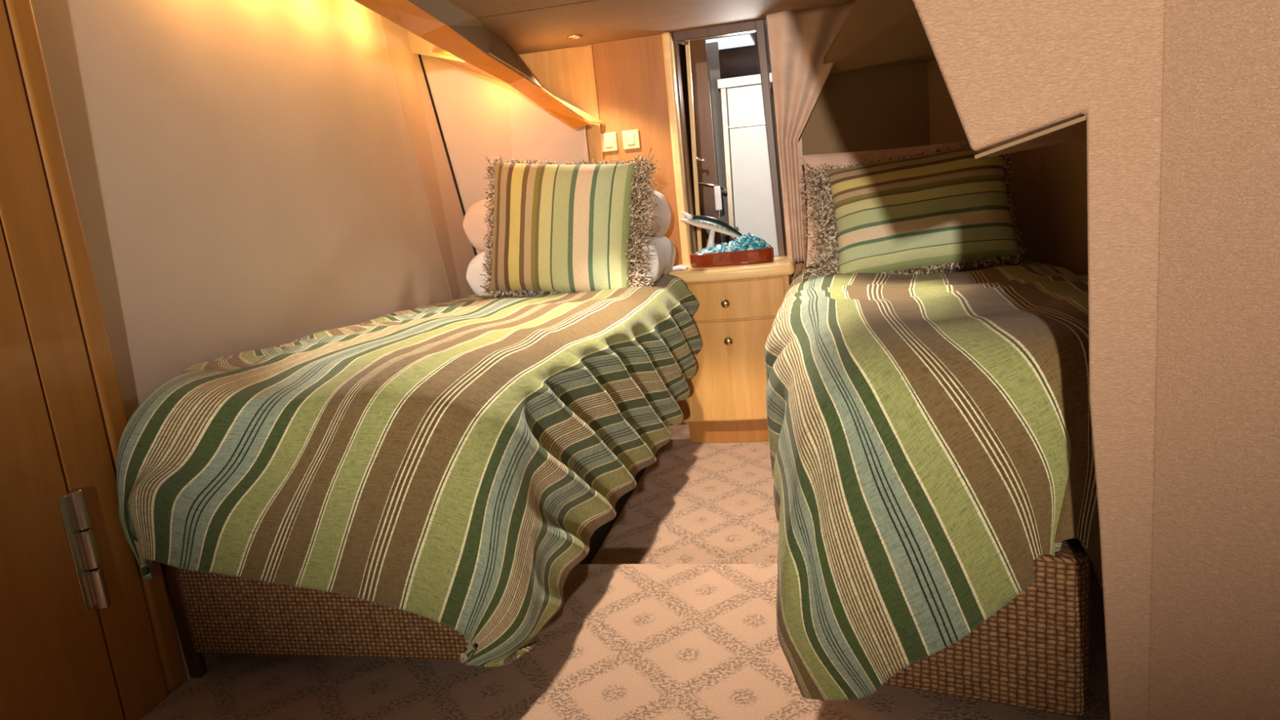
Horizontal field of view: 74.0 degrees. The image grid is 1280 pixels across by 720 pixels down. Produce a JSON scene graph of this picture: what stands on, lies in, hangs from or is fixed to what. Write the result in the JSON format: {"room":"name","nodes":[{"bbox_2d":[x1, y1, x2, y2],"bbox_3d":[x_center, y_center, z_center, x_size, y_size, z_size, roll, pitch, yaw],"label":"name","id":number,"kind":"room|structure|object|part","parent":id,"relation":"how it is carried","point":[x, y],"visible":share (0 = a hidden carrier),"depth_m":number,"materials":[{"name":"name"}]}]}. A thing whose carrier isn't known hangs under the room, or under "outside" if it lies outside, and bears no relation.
{"room":"boat cabin bedroom","nodes":[
{"label":"boat cabin bedroom","id":0,"kind":"room"},
{"bbox_2d":[30,0,451,679],"bbox_3d":[-0.927,-0.268,2.510,0.108,1.841,1.711,-3,12,13],"label":"wall","id":1,"kind":"structure","parent":0,"point":[245,175],"depth_m":2.13,"materials":[{"name":"beige paint"}]},
{"bbox_2d":[0,0,167,719],"bbox_3d":[-1.096,-0.059,1.581,0.025,1.600,0.106,-3,12,13],"label":"trim","id":2,"kind":"structure","parent":1,"relation":"attached to","point":[28,224],"depth_m":1.59,"materials":[{"name":"brown wood"}]},
{"bbox_2d":[0,225,124,719],"bbox_3d":[-1.171,0.031,1.179,0.046,1.600,0.759,-3,12,13],"label":"door","id":3,"kind":"structure","parent":2,"relation":"attached to","point":[55,664],"depth_m":1.52,"materials":[{"name":"brown wood"}]},
{"bbox_2d":[3,0,186,692],"bbox_3d":[-1.085,-0.078,1.665,0.042,1.600,0.058,-3,12,13],"label":"trim","id":4,"kind":"structure","parent":1,"relation":"attached to","point":[20,13],"depth_m":1.63,"materials":[{"name":"brown wood"}]},
{"bbox_2d":[160,562,207,677],"bbox_3d":[-1.004,0.487,1.821,0.068,0.420,0.024,-3,12,13],"label":"trim","id":5,"kind":"structure","parent":1,"relation":"attached to","point":[195,661],"depth_m":1.82,"materials":[{"name":"brown wood"}]},
{"bbox_2d":[378,14,475,300],"bbox_3d":[-0.739,-0.464,3.369,0.130,1.842,0.626,1,13,29],"label":"wall panel","id":6,"kind":"object","parent":1,"relation":"attached to","point":[456,252],"visible":0.33,"depth_m":3.24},
{"bbox_2d":[407,30,465,62],"bbox_3d":[-0.693,-1.208,3.138,0.400,0.308,0.006,-3,12,13],"label":"wall","id":7,"kind":"structure","parent":0,"point":[418,45],"depth_m":3.17,"materials":[{"name":"orange wood"}]},
{"bbox_2d":[408,0,542,88],"bbox_3d":[-0.549,-0.965,2.481,0.168,0.203,2.092,-4,12,7],"label":"wall","id":8,"kind":"structure","parent":0,"point":[468,26],"depth_m":2.82,"materials":[{"name":"brown wood"}]},
{"bbox_2d":[353,0,445,36],"bbox_3d":[-0.697,-0.900,2.046,0.111,0.060,1.181,-5,12,6],"label":"trim","id":9,"kind":"structure","parent":8,"relation":"attached to","point":[403,13],"depth_m":2.37,"materials":[{"name":"orange wood"}]},
{"bbox_2d":[417,25,589,128],"bbox_3d":[-0.467,-0.993,3.067,0.143,0.293,0.943,-1,13,23],"label":"trim","id":10,"kind":"structure","parent":8,"relation":"attached to","point":[446,38],"depth_m":3.02,"materials":[{"name":"orange wood"}]},
{"bbox_2d":[417,54,589,255],"bbox_3d":[-0.503,-0.448,3.630,0.677,1.656,0.203,-11,13,-23],"label":"wall","id":11,"kind":"structure","parent":0,"point":[480,117],"depth_m":3.44,"materials":[{"name":"beige paint"}]},
{"bbox_2d":[417,53,476,256],"bbox_3d":[-0.693,-0.496,3.498,0.008,1.801,0.366,2,14,32],"label":"trim","id":12,"kind":"structure","parent":11,"relation":"attached to","point":[420,55],"depth_m":3.35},
{"bbox_2d":[431,50,604,124],"bbox_3d":[-0.537,-1.072,3.348,0.453,0.321,0.740,1,13,29],"label":"trim","id":13,"kind":"structure","parent":11,"relation":"attached to","point":[589,118],"depth_m":3.30,"materials":[{"name":"brown wood"}]},
{"bbox_2d":[446,0,590,17],"bbox_3d":[0.188,-0.940,1.480,1.984,0.020,2.312,-3,12,13],"label":"ceiling","id":14,"kind":"structure","parent":0,"point":[477,8],"depth_m":2.68,"materials":[{"name":"paint"}]},
{"bbox_2d":[138,564,1110,719],"bbox_3d":[-0.109,0.850,0.783,2.850,0.050,2.880,-3,12,13],"label":"floor","id":15,"kind":"structure","parent":0,"point":[624,642],"depth_m":1.73,"materials":[{"name":"carpet"}]},
{"bbox_2d":[884,537,1105,717],"bbox_3d":[0.868,0.173,2.375,0.774,0.665,2.188,-3,12,13],"label":"bed base","id":16,"kind":"object","parent":15,"relation":"on","point":[1035,652],"visible":0.14,"depth_m":1.37,"materials":[{"name":"brown wicker"}]},
{"bbox_2d":[764,257,1102,700],"bbox_3d":[0.792,0.037,2.307,0.872,0.630,2.110,-3,12,13],"label":"duvet","id":17,"kind":"object","parent":16,"relation":"on","point":[931,440],"visible":0.83,"depth_m":1.36,"materials":[{"name":"fabric"}]},
{"bbox_2d":[802,141,968,266],"bbox_3d":[0.886,-0.557,3.055,0.589,0.413,0.208,-3,12,12],"label":"bed pillow","id":18,"kind":"object","parent":17,"relation":"on","point":[840,158],"visible":0.2,"depth_m":3.06,"materials":[{"name":"white fabric"}]},
{"bbox_2d":[799,143,1027,279],"bbox_3d":[0.881,-0.473,2.796,0.702,0.466,0.240,-2,12,16],"label":"throw cushion","id":19,"kind":"object","parent":17,"relation":"on","point":[941,208],"visible":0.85,"depth_m":2.72,"materials":[{"name":"fabric"}]},
{"bbox_2d":[477,0,855,54],"bbox_3d":[0.437,-1.278,2.992,2.128,0.020,0.803,-3,12,13],"label":"ceiling panel","id":20,"kind":"object","parent":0,"point":[598,21],"visible":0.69,"depth_m":3.11,"materials":[{"name":"paint"}]},
{"bbox_2d":[566,34,582,39],"bbox_3d":[-0.255,-1.258,3.307,0.064,0.006,0.064,-3,12,13],"label":"recessed light","id":21,"kind":"object","parent":20,"relation":"attached to","point":[574,36],"visible":1,"depth_m":3.29,"materials":[{"name":"gold metal"}]},
{"bbox_2d":[766,1,854,262],"bbox_3d":[0.711,-0.873,3.328,0.363,0.961,0.029,-3,12,13],"label":"curtain","id":22,"kind":"object","parent":20,"relation":"hanging from","point":[799,41],"visible":0.94,"depth_m":3.30,"materials":[{"name":"fabric"}]},
{"bbox_2d":[591,424,778,564],"bbox_3d":[0.384,0.453,3.060,2.850,0.050,2.000,-3,12,13],"label":"floor","id":23,"kind":"structure","parent":0,"point":[699,503],"depth_m":2.82,"materials":[{"name":"carpet"}]},
{"bbox_2d":[175,466,646,659],"bbox_3d":[-0.428,0.244,2.664,0.725,0.670,1.995,-3,12,13],"label":"bed base","id":24,"kind":"object","parent":23,"relation":"on","point":[226,614],"visible":0.1,"depth_m":1.75,"materials":[{"name":"brown wicker"}]},
{"bbox_2d":[116,274,702,667],"bbox_3d":[-0.408,0.099,2.558,0.885,0.578,2.058,-3,12,15],"label":"duvet","id":25,"kind":"object","parent":24,"relation":"on","point":[451,464],"visible":0.92,"depth_m":1.62,"materials":[{"name":"fabric"}]},
{"bbox_2d":[479,146,660,297],"bbox_3d":[-0.255,-0.464,3.059,0.699,0.590,0.205,-2,12,17],"label":"throw cushion","id":26,"kind":"object","parent":25,"relation":"on","point":[558,228],"visible":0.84,"depth_m":2.99,"materials":[{"name":"fabric"}]},
{"bbox_2d":[466,235,675,296],"bbox_3d":[-0.255,-0.369,3.297,0.740,0.216,0.380,-3,12,13],"label":"bed pillow","id":27,"kind":"object","parent":25,"relation":"on","point":[664,254],"visible":0.27,"depth_m":3.18,"materials":[{"name":"white fabric"}]},
{"bbox_2d":[462,186,671,251],"bbox_3d":[-0.270,-0.542,3.276,0.731,0.247,0.363,-3,12,13],"label":"bed pillow","id":28,"kind":"object","parent":27,"relation":"on","point":[474,228],"visible":0.28,"depth_m":3.17,"materials":[{"name":"white fabric"}]},
{"bbox_2d":[668,255,796,443],"bbox_3d":[0.403,-0.035,3.502,0.510,0.720,0.365,-3,12,13],"label":"nightstand","id":29,"kind":"object","parent":23,"relation":"on","point":[734,317],"visible":0.7,"depth_m":3.36,"materials":[{"name":"brown wood"}]},
{"bbox_2d":[672,265,688,270],"bbox_3d":[0.154,-0.374,3.439,0.075,0.016,0.070,-3,12,13],"label":"napkin","id":30,"kind":"object","parent":29,"relation":"on","point":[678,267],"visible":0.73,"depth_m":3.41,"materials":[{"name":"white fabric"}]},
{"bbox_3d":[0.333,-0.221,3.304,0.033,0.033,0.039,-3,12,13],"label":"knob","id":31,"kind":"part","parent":29,"relation":"part of","materials":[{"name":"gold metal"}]},
{"bbox_2d":[678,211,773,267],"bbox_3d":[0.346,-0.499,3.411,0.368,0.230,0.124,-3,12,13],"label":"fish sculpture","id":32,"kind":"object","parent":29,"relation":"on","point":[747,249],"visible":1,"depth_m":3.38,"materials":[{"name":"brown wood"}]},
{"bbox_3d":[0.348,-0.075,3.334,0.033,0.033,0.039,-3,12,13],"label":"knob","id":33,"kind":"part","parent":29,"relation":"part of","materials":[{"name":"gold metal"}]},
{"bbox_3d":[0.386,0.042,3.388,0.415,0.404,0.030,-3,12,13],"label":"door","id":34,"kind":"part","parent":29,"relation":"part of","materials":[{"name":"brown wood"}]},
{"bbox_3d":[0.358,-0.235,3.331,0.415,0.147,0.030,-3,12,13],"label":"drawer","id":35,"kind":"part","parent":29,"relation":"part of","materials":[{"name":"brown wood"}]},
{"bbox_2d":[684,39,722,248],"bbox_3d":[0.339,-0.739,4.358,0.140,1.760,0.020,-3,12,13],"label":"wall","id":36,"kind":"structure","parent":0,"point":[707,173],"depth_m":4.26,"materials":[{"name":"brown wood"}]},
{"bbox_2d":[697,181,726,191],"bbox_3d":[0.341,-0.866,4.253,0.178,0.063,0.089,-3,12,13],"label":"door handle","id":37,"kind":"object","parent":36,"relation":"attached to","point":[699,183],"visible":0.58,"depth_m":4.21,"materials":[{"name":"metal"}]},
{"bbox_2d":[713,186,722,210],"bbox_3d":[0.387,-0.802,4.217,0.033,0.120,0.022,-3,12,13],"label":"hand towel","id":38,"kind":"object","parent":37,"relation":"hanging from","point":[717,198],"visible":1,"depth_m":4.21,"materials":[{"name":"white fabric"}]},
{"bbox_2d":[706,41,729,243],"bbox_3d":[0.424,-0.831,4.712,0.160,1.780,0.030,-3,12,13],"label":"wall washroom partition","id":39,"kind":"structure","parent":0,"point":[713,52],"depth_m":4.59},
{"bbox_2d":[671,19,768,53],"bbox_3d":[0.353,-1.650,4.242,2.000,0.020,1.640,-3,12,13],"label":"ceiling","id":40,"kind":"structure","parent":0,"point":[753,36],"depth_m":4.88,"materials":[{"name":"white paint"}]},
{"bbox_2d":[705,31,755,49],"bbox_3d":[0.477,-1.707,4.553,0.310,0.018,0.470,-3,12,13],"label":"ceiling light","id":41,"kind":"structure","parent":40,"relation":"attached to","point":[742,39],"depth_m":4.52,"materials":[{"name":"white plastic"}]},
{"bbox_3d":[0.431,-1.658,4.338,0.310,0.018,0.020,-3,12,13],"label":"frame","id":42,"kind":"part","parent":41,"relation":"part of","materials":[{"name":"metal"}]},
{"bbox_2d":[516,44,929,281],"bbox_3d":[0.357,-0.547,3.618,1.680,1.680,0.090,-3,12,13],"label":"wall","id":43,"kind":"structure","parent":0,"point":[886,108],"depth_m":3.38,"materials":[{"name":"brown wood"}]},
{"bbox_2d":[591,34,688,425],"bbox_3d":[0.033,-0.527,3.685,0.302,1.680,0.042,-3,12,13],"label":"wall panel","id":44,"kind":"object","parent":43,"relation":"attached to","point":[630,73],"depth_m":3.55,"materials":[{"name":"brown wood"}]},
{"bbox_2d":[600,132,617,152],"bbox_3d":[-0.133,-0.923,3.600,0.072,0.078,0.013,-3,12,13],"label":"switch plate","id":45,"kind":"object","parent":44,"relation":"attached to","point":[608,140],"visible":1,"depth_m":3.60,"materials":[{"name":"beige plastic"}]},
{"bbox_2d":[622,128,639,150],"bbox_3d":[-0.038,-0.928,3.579,0.072,0.078,0.013,-3,12,13],"label":"switch plate","id":46,"kind":"object","parent":44,"relation":"attached to","point":[630,138],"visible":1,"depth_m":3.58,"materials":[{"name":"beige plastic"}]},
{"bbox_2d":[662,31,692,264],"bbox_3d":[0.199,-0.526,3.648,0.037,1.660,0.125,-3,12,13],"label":"trim","id":47,"kind":"structure","parent":43,"relation":"attached to","point":[667,37],"depth_m":3.52,"materials":[{"name":"brown wood"}]},
{"bbox_2d":[673,41,697,253],"bbox_3d":[0.248,-0.557,3.770,0.008,1.660,0.260,-3,12,13],"label":"trim","id":48,"kind":"structure","parent":43,"relation":"attached to","point":[679,47],"depth_m":3.64,"materials":[{"name":"brown wood"}]},
{"bbox_2d":[684,40,704,251],"bbox_3d":[0.273,-0.606,3.973,0.078,1.630,0.661,-6,12,2],"label":"door","id":49,"kind":"structure","parent":43,"relation":"in","point":[695,160],"depth_m":3.67,"materials":[{"name":"brown wood"}]},
{"bbox_2d":[672,19,764,42],"bbox_3d":[0.318,-1.340,3.440,0.370,0.055,0.040,-3,12,13],"label":"trim","id":50,"kind":"structure","parent":43,"relation":"attached to","point":[747,27],"depth_m":3.43,"materials":[{"name":"brown wood"}]},
{"bbox_2d":[755,19,785,256],"bbox_3d":[0.543,-0.848,3.494,0.060,1.040,0.060,-3,12,13],"label":"trim","id":51,"kind":"structure","parent":43,"relation":"attached to","point":[759,24],"depth_m":3.45,"materials":[{"name":"brown wood"}]},
{"bbox_2d":[719,47,786,254],"bbox_3d":[0.609,-0.999,5.210,2.000,1.870,0.030,-3,12,13],"label":"wall","id":52,"kind":"structure","parent":0,"point":[741,63],"depth_m":5.03,"materials":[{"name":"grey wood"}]},
{"bbox_2d":[822,0,935,74],"bbox_3d":[1.023,-1.189,2.769,0.525,0.300,1.348,-10,12,-20],"label":"wall","id":53,"kind":"structure","parent":0,"point":[874,33],"depth_m":3.02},
{"bbox_2d":[927,59,1041,262],"bbox_3d":[1.263,-0.672,3.125,0.029,1.300,0.551,-10,12,-20],"label":"wall","id":54,"kind":"structure","parent":0,"point":[944,123],"depth_m":2.98,"materials":[{"name":"brown wood"}]},
{"bbox_2d":[912,0,1164,719],"bbox_3d":[0.492,-0.124,1.252,0.454,1.540,0.346,-3,12,13],"label":"wall","id":55,"kind":"structure","parent":0,"point":[1011,70],"depth_m":1.04,"materials":[{"name":"paint"}]},
{"bbox_2d":[974,115,1086,159],"bbox_3d":[0.477,-0.273,1.043,0.129,0.038,0.016,-3,12,13],"label":"trim","id":56,"kind":"structure","parent":55,"relation":"attached to","point":[1077,120],"depth_m":1.03,"materials":[{"name":"brown wood"}]},
{"bbox_2d":[1040,137,1088,275],"bbox_3d":[1.290,-0.292,1.918,0.022,1.680,2.031,-5,12,6],"label":"wall","id":57,"kind":"structure","parent":0,"point":[1064,181],"depth_m":2.69,"materials":[{"name":"brown wood"}]},
{"bbox_2d":[1147,0,1279,719],"bbox_3d":[0.811,-0.077,0.866,0.046,1.540,0.523,-15,14,-37],"label":"wall","id":58,"kind":"structure","parent":0,"point":[1215,636],"depth_m":1.02,"materials":[{"name":"paint"}]},
{"bbox_3d":[0.535,0.109,4.604,2.000,0.030,1.640,-3,12,13],"label":"floor","id":59,"kind":"structure","parent":0,"visible":0},
{"bbox_2d":[717,72,778,255],"bbox_3d":[0.618,-0.711,4.530,0.315,1.540,0.040,-3,12,13],"label":"shower door","id":60,"kind":"structure","parent":59,"relation":"on","point":[753,206],"depth_m":4.46,"materials":[{"name":"glass"}]},
{"bbox_3d":[0.495,-0.681,4.563,0.057,1.495,0.030,-3,12,13],"label":"rail","id":61,"kind":"part","parent":60,"relation":"part of","materials":[{"name":"metal"}]},
{"bbox_3d":[0.550,-1.439,4.379,0.300,0.045,0.040,-3,12,13],"label":"rail","id":62,"kind":"part","parent":60,"relation":"part of","materials":[{"name":"white metal"}]},
{"bbox_3d":[0.560,-1.219,4.414,0.200,0.010,0.015,-3,12,13],"label":"cross rail","id":63,"kind":"part","parent":60,"relation":"part of","materials":[{"name":"metal"}]}
]}

